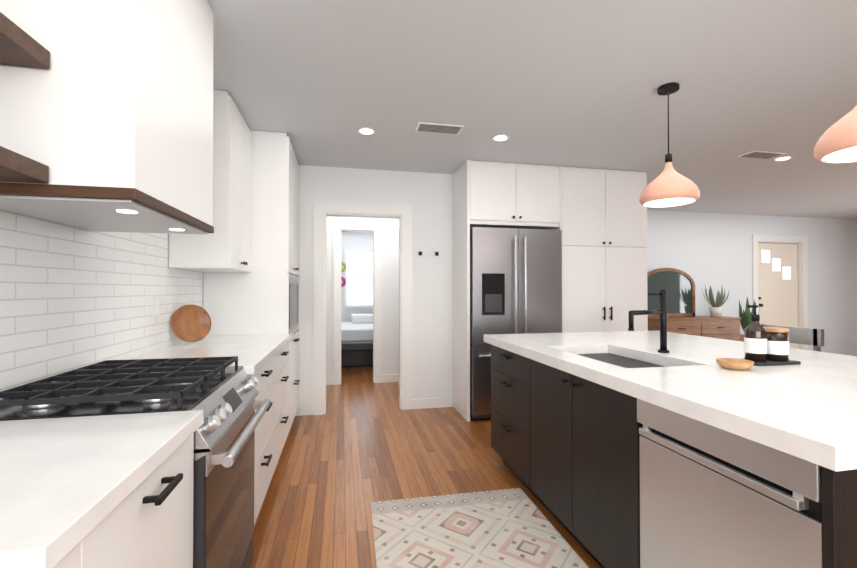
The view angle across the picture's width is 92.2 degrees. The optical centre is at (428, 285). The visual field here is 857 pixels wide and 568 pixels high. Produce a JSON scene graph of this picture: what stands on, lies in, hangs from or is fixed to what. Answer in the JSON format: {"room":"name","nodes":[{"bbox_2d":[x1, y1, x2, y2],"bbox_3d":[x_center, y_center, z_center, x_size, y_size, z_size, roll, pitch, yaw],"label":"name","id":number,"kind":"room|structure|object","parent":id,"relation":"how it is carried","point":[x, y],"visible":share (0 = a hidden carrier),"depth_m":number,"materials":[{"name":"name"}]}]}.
{"room":"kitchen","nodes":[
{"label":"kitchen","id":0,"kind":"room"},
{"bbox_2d":[0,209,202,391],"bbox_3d":[-1.264,0.011,0.649,0.120,2.520,7.100,0,-1,-12],"label":"wall tiles","id":1,"kind":"structure","parent":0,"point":[72,298],"depth_m":1.67,"materials":[{"name":"white tile"}]},
{"bbox_2d":[0,146,48,183],"bbox_3d":[-0.923,-0.309,-0.016,0.267,0.048,2.252,0,-1,-12],"label":"shelf","id":2,"kind":"object","parent":1,"relation":"attached to","point":[15,167],"visible":1,"depth_m":1.03,"materials":[{"name":"brown wood"}]},
{"bbox_2d":[0,12,49,68],"bbox_3d":[-0.923,-0.619,-0.013,0.267,0.048,2.252,0,-1,-12],"label":"shelf","id":3,"kind":"object","parent":1,"relation":"attached to","point":[19,46],"visible":1,"depth_m":1.04,"materials":[{"name":"brown wood"}]},
{"bbox_2d":[0,0,213,233],"bbox_3d":[-1.130,-0.734,1.471,0.471,1.009,0.728,0,-1,-12],"label":"range hood","id":4,"kind":"object","parent":1,"relation":"attached to","point":[107,117],"visible":1,"depth_m":1.16,"materials":[{"name":"white paint"}]},
{"bbox_2d":[169,90,251,271],"bbox_3d":[-1.474,-0.667,2.883,0.376,1.117,0.646,0,-1,-12],"label":"upper cabinet","id":5,"kind":"object","parent":1,"relation":"attached to","point":[226,246],"visible":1,"depth_m":2.60,"materials":[{"name":"white wood"}]},
{"bbox_2d":[341,232,372,321],"bbox_3d":[-1.349,0.085,8.508,3.700,2.520,0.120,0,-1,-12],"label":"wall","id":6,"kind":"structure","parent":0,"point":[356,240],"depth_m":8.41,"materials":[{"name":"white paint"}]},
{"bbox_2d":[341,262,345,271],"bbox_3d":[-1.764,-0.377,8.350,0.200,0.200,0.025,0,-1,-12],"label":"framed picture","id":7,"kind":"object","parent":6,"relation":"attached to","point":[343,269],"depth_m":8.35,"materials":[{"name":"green"}]},
{"bbox_2d":[341,277,345,286],"bbox_3d":[-1.783,-0.077,8.343,0.220,0.220,0.025,0,-1,-12],"label":"framed picture","id":8,"kind":"object","parent":6,"relation":"attached to","point":[343,281],"depth_m":8.35,"materials":[{"name":"pink"}]},
{"bbox_2d":[344,248,372,307],"bbox_3d":[-1.308,-0.156,8.489,0.850,1.220,0.140,0,-1,-12],"label":"bedroom window","id":9,"kind":"structure","parent":6,"relation":"in","point":[358,286],"depth_m":8.50,"materials":[{"name":"white glass"}]},
{"bbox_2d":[295,165,452,415],"bbox_3d":[0.203,0.047,4.522,4.340,2.520,0.120,0,-1,-12],"label":"wall","id":10,"kind":"structure","parent":0,"point":[428,197],"depth_m":4.39,"materials":[{"name":"white paint"}]},
{"bbox_2d":[313,201,411,414],"bbox_3d":[-0.683,0.225,4.335,1.010,2.160,0.160,0,-1,-12],"label":"door frame","id":11,"kind":"structure","parent":10,"relation":"attached to","point":[323,210],"depth_m":4.27,"materials":[{"name":"white wood"}]},
{"bbox_2d":[412,397,452,408],"bbox_3d":[0.044,1.256,4.409,0.448,0.100,0.014,0,-1,-12],"label":"baseboard","id":12,"kind":"structure","parent":10,"relation":"attached to","point":[431,403],"depth_m":4.40,"materials":[{"name":"white"}]},
{"bbox_2d":[453,160,560,231],"bbox_3d":[0.811,-0.903,4.325,0.950,0.616,0.527,0,-1,-12],"label":"upper cabinet","id":13,"kind":"object","parent":10,"relation":"attached to","point":[485,194],"depth_m":4.08,"materials":[{"name":"white wood"}]},
{"bbox_2d":[250,366,600,567],"bbox_3d":[3.140,1.351,3.900,10.640,0.100,11.920,0,-1,-12],"label":"floor","id":14,"kind":"structure","parent":0,"point":[354,451],"depth_m":2.87,"materials":[{"name":"brown wood"}]},
{"bbox_2d":[0,410,202,567],"bbox_3d":[-0.897,0.815,0.810,0.662,0.915,0.656,0,-1,-12],"label":"base cabinet","id":15,"kind":"object","parent":14,"relation":"on","point":[108,491],"visible":1,"depth_m":0.85,"materials":[{"name":"white"}]},
{"bbox_2d":[0,356,270,567],"bbox_3d":[-1.006,0.797,1.482,0.724,0.964,0.696,0,-1,-12],"label":"gas range","id":16,"kind":"object","parent":14,"relation":"on","point":[221,393],"visible":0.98,"depth_m":1.35,"materials":[{"name":"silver metal"}]},
{"bbox_2d":[203,130,299,433],"bbox_3d":[-1.492,0.041,3.655,0.662,2.517,0.877,0,-1,-12],"label":"tall cabinet","id":17,"kind":"object","parent":14,"relation":"on","point":[262,297],"visible":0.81,"depth_m":3.26,"materials":[{"name":"white wood"}]},
{"bbox_2d":[244,354,277,524],"bbox_3d":[-1.201,0.847,2.164,0.622,0.876,0.712,0,-1,-12],"label":"base cabinet","id":18,"kind":"object","parent":14,"relation":"on","point":[266,431],"depth_m":2.31,"materials":[{"name":"white wood"}]},
{"bbox_2d":[130,334,289,373],"bbox_3d":[-1.262,0.393,2.520,0.647,0.040,1.424,0,-1,-12],"label":"countertop","id":19,"kind":"structure","parent":18,"relation":"on","point":[253,351],"depth_m":2.42,"materials":[{"name":"white stone"}]},
{"bbox_2d":[170,304,210,341],"bbox_3d":[-1.511,0.239,2.629,0.190,0.239,0.163,0,-1,-12],"label":"cutting board","id":20,"kind":"object","parent":19,"relation":"on","point":[190,323],"visible":1,"depth_m":2.65,"materials":[{"name":"brown wood"}]},
{"bbox_2d":[278,342,288,459],"bbox_3d":[-1.347,0.854,2.861,0.622,0.876,0.712,0,-1,-12],"label":"base cabinet","id":21,"kind":"object","parent":14,"relation":"on","point":[283,376],"depth_m":2.97,"materials":[{"name":"white wood"}]},
{"bbox_2d":[341,314,372,366],"bbox_3d":[-1.497,0.945,7.504,1.840,0.780,1.670,0,-1,-12],"label":"bed","id":22,"kind":"object","parent":14,"relation":"on","point":[359,327],"visible":0.19,"depth_m":6.76,"materials":[{"name":"grey fabric"}]},
{"bbox_2d":[341,340,372,349],"bbox_3d":[-1.215,1.100,6.402,1.300,0.450,0.400,0,-1,-12],"label":"bench","id":23,"kind":"object","parent":14,"relation":"on","point":[355,344],"visible":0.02,"depth_m":6.25,"materials":[{"name":"grey fabric"}]},
{"bbox_2d":[370,488,588,567],"bbox_3d":[0.277,1.275,1.696,0.940,0.008,1.680,0,-1,-11],"label":"rug","id":24,"kind":"object","parent":14,"relation":"on","point":[509,528],"visible":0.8,"depth_m":2.11,"materials":[{"name":"beige fabric"}]},
{"bbox_2d":[470,227,561,418],"bbox_3d":[0.824,0.365,4.250,0.926,1.840,0.621,0,-1,-12],"label":"fridge","id":25,"kind":"object","parent":14,"relation":"on","point":[515,280],"visible":0.54,"depth_m":3.98,"materials":[{"name":"grey metal"}]},
{"bbox_2d":[553,166,647,332],"bbox_3d":[1.771,0.049,4.518,1.012,2.516,0.527,0,-1,-12],"label":"tall cabinet","id":26,"kind":"object","parent":14,"relation":"on","point":[598,217],"depth_m":4.26,"materials":[{"name":"white wood"}]},
{"bbox_2d":[486,342,856,567],"bbox_3d":[1.220,0.846,2.094,1.179,0.876,2.175,0,-1,-12],"label":"kitchen island","id":27,"kind":"object","parent":14,"relation":"on","point":[625,449],"depth_m":1.44,"materials":[{"name":"wood"}]},
{"bbox_2d":[484,334,856,473],"bbox_3d":[0.915,0.381,2.032,0.565,0.054,2.240,0,-1,-12],"label":"island countertop","id":28,"kind":"structure","parent":27,"relation":"on","point":[820,422],"depth_m":1.30,"materials":[{"name":"white stone"}]},
{"bbox_2d":[628,288,668,352],"bbox_3d":[1.147,0.184,2.156,0.276,0.340,0.091,0,-1,-12],"label":"faucet","id":29,"kind":"object","parent":28,"relation":"on","point":[662,311],"visible":1,"depth_m":2.18,"materials":[{"name":"black metal"}]},
{"bbox_2d":[716,358,753,369],"bbox_3d":[1.295,0.333,1.744,0.132,0.034,0.132,0,-1,-12],"label":"dish","id":30,"kind":"object","parent":28,"relation":"on","point":[734,364],"visible":1,"depth_m":1.72,"materials":[{"name":"beige wood"}]},
{"bbox_2d":[572,330,856,393],"bbox_3d":[1.647,0.382,2.186,0.931,0.054,2.240,0,-1,-12],"label":"island countertop","id":31,"kind":"structure","parent":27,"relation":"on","point":[834,371],"depth_m":2.09,"materials":[{"name":"white stone"}]},
{"bbox_2d":[572,350,667,365],"bbox_3d":[0.973,0.507,2.135,0.433,0.220,0.724,0,-1,-12],"label":"sink","id":32,"kind":"object","parent":31,"relation":"in","point":[604,355],"depth_m":2.32,"materials":[{"name":"grey metal"}]},
{"bbox_2d":[743,305,800,365],"bbox_3d":[1.538,0.220,1.878,0.230,0.263,0.120,0,-1,-12],"label":"tray","id":33,"kind":"object","parent":31,"relation":"on","point":[766,346],"visible":0.94,"depth_m":1.84,"materials":[{"name":"grey stone"}]},
{"bbox_2d":[648,316,740,340],"bbox_3d":[3.972,0.901,6.270,1.420,0.845,0.470,0,-1,-12],"label":"dresser","id":34,"kind":"object","parent":14,"relation":"on","point":[725,327],"visible":0.33,"depth_m":6.09,"materials":[{"name":"brown wood"}]},
{"bbox_2d":[647,268,694,316],"bbox_3d":[3.694,0.100,6.388,1.007,0.755,0.040,0,-1,-12],"label":"dresser mirror","id":35,"kind":"object","parent":34,"relation":"on","point":[678,285],"visible":0.71,"depth_m":6.40,"materials":[{"name":"mirror"}]},
{"bbox_2d":[702,285,728,316],"bbox_3d":[4.383,0.226,6.275,0.314,0.501,0.361,0,-1,-12],"label":"potted plant","id":36,"kind":"object","parent":34,"relation":"on","point":[715,309],"visible":1,"depth_m":6.22,"materials":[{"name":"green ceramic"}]},
{"bbox_2d":[738,297,759,341],"bbox_3d":[5.007,0.747,6.453,0.320,1.156,0.320,0,-1,-12],"label":"floor plant","id":37,"kind":"object","parent":14,"relation":"on","point":[745,319],"visible":0.15,"depth_m":6.45,"materials":[{"name":"green plant"}]},
{"bbox_2d":[760,324,823,351],"bbox_3d":[2.111,0.775,2.576,0.380,1.033,0.380,0,-1,-12],"label":"metal stool","id":38,"kind":"object","parent":14,"relation":"on","point":[808,336],"visible":0.06,"depth_m":2.50,"materials":[{"name":"silver metal"}]},
{"bbox_2d":[207,0,856,219],"bbox_3d":[3.140,-1.269,3.924,10.640,0.100,11.920,0,-1,-12],"label":"ceiling","id":39,"kind":"structure","parent":0,"point":[571,83],"depth_m":2.52,"materials":[{"name":"white paint"}]},
{"bbox_2d":[357,127,375,134],"bbox_3d":[-0.490,-1.220,3.255,0.150,0.008,0.150,0,-1,-12],"label":"recessed light","id":40,"kind":"object","parent":39,"relation":"in","point":[366,130],"visible":0.96,"depth_m":3.25,"materials":[{"name":"white"}]},
{"bbox_2d":[415,122,464,134],"bbox_3d":[0.084,-1.220,3.201,0.360,0.010,0.160,0,-1,-12],"label":"ceiling vent","id":41,"kind":"object","parent":39,"relation":"in","point":[438,128],"visible":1,"depth_m":3.19,"materials":[{"name":"white metal"}]},
{"bbox_2d":[491,134,509,140],"bbox_3d":[0.594,-1.218,3.400,0.150,0.008,0.150,0,-1,-12],"label":"recessed light","id":42,"kind":"object","parent":39,"relation":"in","point":[501,137],"visible":0.96,"depth_m":3.38,"materials":[{"name":"white"}]},
{"bbox_2d":[639,82,699,207],"bbox_3d":[1.486,-0.871,2.552,0.326,0.720,0.326,0,-1,-12],"label":"pendant light","id":43,"kind":"object","parent":39,"relation":"hanging from","point":[669,186],"visible":1,"depth_m":2.50,"materials":[{"name":"pink metal"}]},
{"bbox_2d":[738,150,785,158],"bbox_3d":[3.098,-1.214,3.833,0.360,0.010,0.160,0,-1,-12],"label":"ceiling vent","id":44,"kind":"object","parent":39,"relation":"in","point":[761,154],"visible":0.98,"depth_m":3.81,"materials":[{"name":"white metal"}]},
{"bbox_2d":[773,156,792,160],"bbox_3d":[3.383,-1.213,3.934,0.150,0.008,0.150,0,-1,-12],"label":"recessed light","id":45,"kind":"object","parent":39,"relation":"in","point":[782,158],"visible":0.96,"depth_m":3.92,"materials":[{"name":"white"}]},
{"bbox_2d":[813,105,856,162],"bbox_3d":[1.724,-0.880,1.611,0.326,0.720,0.326,0,-1,-12],"label":"pendant light","id":46,"kind":"object","parent":39,"relation":"hanging from","point":[836,142],"visible":1,"depth_m":1.61,"materials":[{"name":"pink metal"}]},
{"bbox_2d":[326,210,856,376],"bbox_3d":[2.760,0.065,6.407,10.120,2.520,0.120,0,-1,-12],"label":"wall","id":47,"kind":"structure","parent":0,"point":[707,250],"depth_m":6.80,"materials":[{"name":"white paint"}]},
{"bbox_2d":[326,377,332,384],"bbox_3d":[-1.723,1.265,5.387,0.930,0.100,0.014,0,-1,-12],"label":"baseboard","id":48,"kind":"structure","parent":47,"relation":"attached to","point":[329,380],"depth_m":5.47,"materials":[{"name":"white"}]},
{"bbox_2d":[333,222,381,384],"bbox_3d":[-0.967,0.237,5.614,0.640,2.160,0.140,0,-1,-12],"label":"door frame","id":49,"kind":"structure","parent":47,"relation":"attached to","point":[374,229],"depth_m":5.58,"materials":[{"name":"white wood"}]},
{"bbox_2d":[381,374,398,382],"bbox_3d":[0.655,1.270,5.886,2.650,0.100,0.014,0,-1,-12],"label":"baseboard","id":50,"kind":"structure","parent":47,"relation":"attached to","point":[395,377],"depth_m":5.63,"materials":[{"name":"white"}]},
{"bbox_2d":[758,243,797,348],"bbox_3d":[5.979,0.297,7.062,0.910,2.052,0.095,0,-1,-12],"label":"door leaf","id":51,"kind":"structure","parent":47,"relation":"in","point":[778,283],"depth_m":7.08,"materials":[{"name":"beige paint"}]},
{"bbox_2d":[752,235,807,349],"bbox_3d":[5.977,0.241,7.070,1.150,2.180,0.140,0,-1,-12],"label":"door frame","id":52,"kind":"structure","parent":47,"relation":"attached to","point":[801,242],"depth_m":7.10,"materials":[{"name":"white wood"}]}
]}

